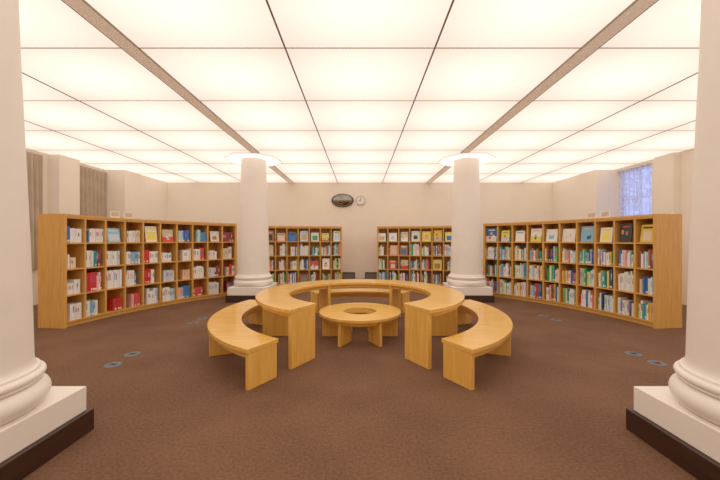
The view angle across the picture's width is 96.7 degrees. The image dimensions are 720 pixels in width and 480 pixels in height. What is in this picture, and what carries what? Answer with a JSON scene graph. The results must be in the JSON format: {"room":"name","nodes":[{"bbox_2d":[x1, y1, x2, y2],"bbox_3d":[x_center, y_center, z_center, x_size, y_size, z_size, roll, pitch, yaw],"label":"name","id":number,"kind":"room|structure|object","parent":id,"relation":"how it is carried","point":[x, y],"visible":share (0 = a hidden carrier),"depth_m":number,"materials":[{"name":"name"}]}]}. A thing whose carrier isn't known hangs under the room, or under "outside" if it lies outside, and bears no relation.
{"room":"library","nodes":[
{"label":"library","id":0,"kind":"room"},
{"bbox_2d":[26,148,166,304],"bbox_3d":[-6.600,-0.300,3.850,0.800,3.300,12.900,0,0,0],"label":"wall","id":1,"kind":"structure","parent":0,"point":[145,197],"depth_m":8.44,"materials":[{"name":"paint"}]},
{"bbox_2d":[26,151,42,268],"bbox_3d":[-6.690,-0.590,6.290,0.092,2.380,0.860,0,0,0],"label":"curtain","id":2,"kind":"object","parent":1,"relation":"hanging from","point":[34,161],"visible":0.2,"depth_m":6.59,"materials":[{"name":"beige fabric"}]},
{"bbox_2d":[80,166,106,216],"bbox_3d":[-6.690,-0.590,7.945,0.092,2.380,0.970,0,0,0],"label":"curtain","id":3,"kind":"object","parent":1,"relation":"hanging from","point":[93,182],"visible":0.38,"depth_m":8.04,"materials":[{"name":"beige fabric"}]},
{"bbox_2d":[22,287,697,479],"bbox_3d":[0.000,1.400,3.850,14.000,0.100,13.300,0,0,0],"label":"floor","id":4,"kind":"structure","parent":0,"point":[554,408],"depth_m":2.66,"materials":[{"name":"carpet"}]},
{"bbox_2d":[0,0,93,479],"bbox_3d":[-2.360,-0.240,1.830,0.920,3.180,0.920,0,0,0],"label":"stone column","id":5,"kind":"structure","parent":4,"relation":"on","point":[39,420],"depth_m":1.89,"materials":[{"name":"white stone"}]},
{"bbox_2d":[103,361,122,367],"bbox_3d":[-2.670,1.346,3.460,0.170,0.008,0.170,0,0,0],"label":"floor outlet","id":6,"kind":"object","parent":4,"relation":"on","point":[112,364],"visible":1,"depth_m":3.45,"materials":[{"name":"metal"}]},
{"bbox_2d":[123,351,140,356],"bbox_3d":[-2.690,1.346,3.780,0.170,0.008,0.170,0,0,0],"label":"floor outlet","id":7,"kind":"object","parent":4,"relation":"on","point":[130,354],"visible":1,"depth_m":3.76,"materials":[{"name":"metal"}]},
{"bbox_2d":[38,214,236,328],"bbox_3d":[-4.088,0.475,6.506,0.763,1.750,3.611,0,0,27],"label":"bookcase","id":8,"kind":"object","parent":4,"relation":"on","point":[91,268],"visible":0.98,"depth_m":5.89,"materials":[{"name":"brown wood"}]},
{"bbox_2d":[110,211,119,217],"bbox_3d":[-4.444,-0.460,5.801,0.060,0.120,0.160,0,0,18],"label":"sign","id":9,"kind":"object","parent":8,"relation":"on","point":[116,214],"visible":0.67,"depth_m":5.80,"materials":[{"name":"white paint"}]},
{"bbox_2d":[124,212,132,218],"bbox_3d":[-4.365,-0.460,6.032,0.060,0.120,0.160,0,0,20],"label":"sign","id":10,"kind":"object","parent":8,"relation":"on","point":[126,214],"visible":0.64,"depth_m":6.03,"materials":[{"name":"white paint"}]},
{"bbox_2d":[67,226,233,320],"bbox_3d":[-4.052,0.493,6.484,0.587,1.531,3.389,0,0,27],"label":"books","id":11,"kind":"object","parent":8,"relation":"on","point":[130,267],"depth_m":6.25,"materials":[{"name":"paper"}]},
{"bbox_2d":[207,300,277,390],"bbox_3d":[-1.484,1.160,4.004,0.751,0.380,2.515,0,0,-19],"label":"bench","id":12,"kind":"object","parent":4,"relation":"on","point":[228,334],"visible":0.94,"depth_m":3.18,"materials":[{"name":"brown wood"}]},
{"bbox_2d":[225,157,276,302],"bbox_3d":[-2.440,-0.240,7.350,0.920,3.180,0.920,0,0,0],"label":"stone column","id":13,"kind":"structure","parent":4,"relation":"on","point":[253,276],"depth_m":7.07,"materials":[{"name":"white stone"}]},
{"bbox_2d":[268,226,341,285],"bbox_3d":[-1.651,0.475,9.375,2.305,1.750,0.448,0,0,-11],"label":"bookcase","id":14,"kind":"object","parent":4,"relation":"on","point":[297,254],"visible":0.84,"depth_m":9.38,"materials":[{"name":"brown wood"}]},
{"bbox_2d":[255,279,464,369],"bbox_3d":[0.000,1.035,4.601,2.800,0.630,2.598,0,0,0],"label":"table","id":15,"kind":"object","parent":4,"relation":"on","point":[283,314],"visible":0.98,"depth_m":3.75,"materials":[{"name":"brown wood"}]},
{"bbox_2d":[319,303,400,346],"bbox_3d":[0.000,1.170,4.500,1.140,0.360,1.140,0,0,0],"label":"round table","id":16,"kind":"object","parent":4,"relation":"on","point":[338,320],"visible":1,"depth_m":4.25,"materials":[{"name":"brown wood"}]},
{"bbox_2d":[310,288,409,312],"bbox_3d":[0.000,1.160,6.147,1.935,0.380,0.587,0,0,0],"label":"bench","id":17,"kind":"object","parent":4,"relation":"on","point":[344,292],"visible":0.73,"depth_m":6.05,"materials":[{"name":"brown wood"}]},
{"bbox_2d":[377,226,451,285],"bbox_3d":[1.621,0.475,9.381,2.305,1.750,0.448,0,0,11],"label":"bookcase","id":18,"kind":"object","parent":4,"relation":"on","point":[422,254],"visible":0.76,"depth_m":9.37,"materials":[{"name":"brown wood"}]},
{"bbox_2d":[443,157,494,302],"bbox_3d":[2.440,-0.240,7.350,0.920,3.180,0.920,0,0,0],"label":"stone column","id":19,"kind":"structure","parent":4,"relation":"on","point":[466,276],"depth_m":7.07,"materials":[{"name":"white stone"}]},
{"bbox_2d":[442,300,512,390],"bbox_3d":[1.484,1.160,4.004,0.751,0.380,2.515,0,0,19],"label":"bench","id":20,"kind":"object","parent":4,"relation":"on","point":[491,334],"visible":0.93,"depth_m":3.18,"materials":[{"name":"brown wood"}]},
{"bbox_2d":[483,214,681,328],"bbox_3d":[4.088,0.475,6.506,0.763,1.750,3.611,0,0,-27],"label":"bookcase","id":21,"kind":"object","parent":4,"relation":"on","point":[628,268],"visible":0.98,"depth_m":5.89,"materials":[{"name":"brown wood"}]},
{"bbox_2d":[587,212,595,218],"bbox_3d":[4.365,-0.460,6.032,0.060,0.120,0.160,0,0,-20],"label":"sign","id":22,"kind":"object","parent":21,"relation":"on","point":[591,214],"visible":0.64,"depth_m":6.03,"materials":[{"name":"white paint"}]},
{"bbox_2d":[600,211,609,217],"bbox_3d":[4.444,-0.460,5.801,0.060,0.120,0.160,0,0,-18],"label":"sign","id":23,"kind":"object","parent":21,"relation":"on","point":[603,214],"visible":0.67,"depth_m":5.80,"materials":[{"name":"white paint"}]},
{"bbox_2d":[624,351,642,356],"bbox_3d":[3.240,1.346,3.790,0.170,0.008,0.170,0,0,0],"label":"floor outlet","id":24,"kind":"object","parent":4,"relation":"on","point":[631,353],"visible":1,"depth_m":3.78,"materials":[{"name":"metal"}]},
{"bbox_2d":[647,360,667,365],"bbox_3d":[3.250,1.346,3.500,0.170,0.008,0.170,0,0,0],"label":"floor outlet","id":25,"kind":"object","parent":4,"relation":"on","point":[653,362],"visible":1,"depth_m":3.48,"materials":[{"name":"metal"}]},
{"bbox_2d":[626,0,719,479],"bbox_3d":[2.360,-0.240,1.830,0.920,3.180,0.920,0,0,0],"label":"stone column","id":26,"kind":"structure","parent":4,"relation":"on","point":[680,420],"depth_m":1.89,"materials":[{"name":"white stone"}]},
{"bbox_2d":[167,182,552,278],"bbox_3d":[0.000,-0.300,10.400,14.000,3.300,0.200,0,0,0],"label":"wall","id":27,"kind":"structure","parent":0,"point":[296,203],"depth_m":10.30,"materials":[{"name":"paint"}]},
{"bbox_2d":[331,194,353,206],"bbox_3d":[-0.560,-1.270,10.214,0.713,0.432,0.169,0,0,0],"label":"convex mirror","id":28,"kind":"object","parent":27,"relation":"attached to","point":[340,200],"visible":1,"depth_m":10.18,"materials":[{"name":"silver plastic"}]},
{"bbox_2d":[342,272,354,278],"bbox_3d":[-0.360,1.190,10.227,0.400,0.320,0.114,0,0,0],"label":"wall heater","id":29,"kind":"object","parent":27,"relation":"attached to","point":[345,275],"visible":0.64,"depth_m":10.18,"materials":[{"name":"brown metal"}]},
{"bbox_2d":[61,0,658,182],"bbox_3d":[0.000,-1.867,3.850,4.576,0.066,12.900,0,0,0],"label":"ceiling beam","id":30,"kind":"structure","parent":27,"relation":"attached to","point":[83,8],"depth_m":3.31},
{"bbox_2d":[356,196,364,204],"bbox_3d":[0.020,-1.270,10.280,0.300,0.300,0.041,0,0,0],"label":"wall clock","id":31,"kind":"object","parent":27,"relation":"attached to","point":[360,200],"visible":1,"depth_m":10.27,"materials":[{"name":"white paint"}]},
{"bbox_2d":[365,272,376,278],"bbox_3d":[0.360,1.190,10.227,0.400,0.320,0.114,0,0,0],"label":"wall heater","id":32,"kind":"object","parent":27,"relation":"attached to","point":[368,275],"visible":0.63,"depth_m":10.18,"materials":[{"name":"brown metal"}]},
{"bbox_2d":[19,0,700,181],"bbox_3d":[0.000,-1.850,3.840,13.440,0.001,12.880,0,0,0],"label":"panels","id":33,"kind":"object","parent":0,"point":[81,74],"visible":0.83,"depth_m":3.96,"materials":[{"name":"white plastic"}]},
{"bbox_2d":[223,153,281,165],"bbox_3d":[-2.440,-1.839,7.350,1.182,0.019,1.182,0,0,0],"label":"trim","id":34,"kind":"structure","parent":33,"relation":"attached to","point":[236,158],"depth_m":7.10,"materials":[{"name":"paint"}]},
{"bbox_2d":[438,153,496,165],"bbox_3d":[2.440,-1.839,7.350,1.182,0.019,1.182,0,0,0],"label":"trim","id":35,"kind":"structure","parent":33,"relation":"attached to","point":[483,158],"depth_m":7.10,"materials":[{"name":"paint"}]},
{"bbox_2d":[553,148,693,304],"bbox_3d":[6.600,-0.300,3.850,0.800,3.300,12.900,0,0,0],"label":"wall","id":36,"kind":"structure","parent":0,"point":[597,191],"depth_m":7.62,"materials":[{"name":"paint"}]},
{"bbox_2d":[21,0,698,182],"bbox_3d":[0.000,-1.862,3.850,13.440,0.036,12.900,0,0,0],"label":"ceiling grid","id":37,"kind":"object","parent":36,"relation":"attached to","point":[267,2],"depth_m":4.24,"materials":[{"name":"beige metal"}]},
{"bbox_2d":[620,164,651,215],"bbox_3d":[6.810,-0.670,7.900,0.097,2.220,0.980,0,0,0],"label":"lace curtain","id":38,"kind":"object","parent":36,"relation":"hanging from","point":[635,183],"visible":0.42,"depth_m":7.88,"materials":[{"name":"white fabric"}]}
]}

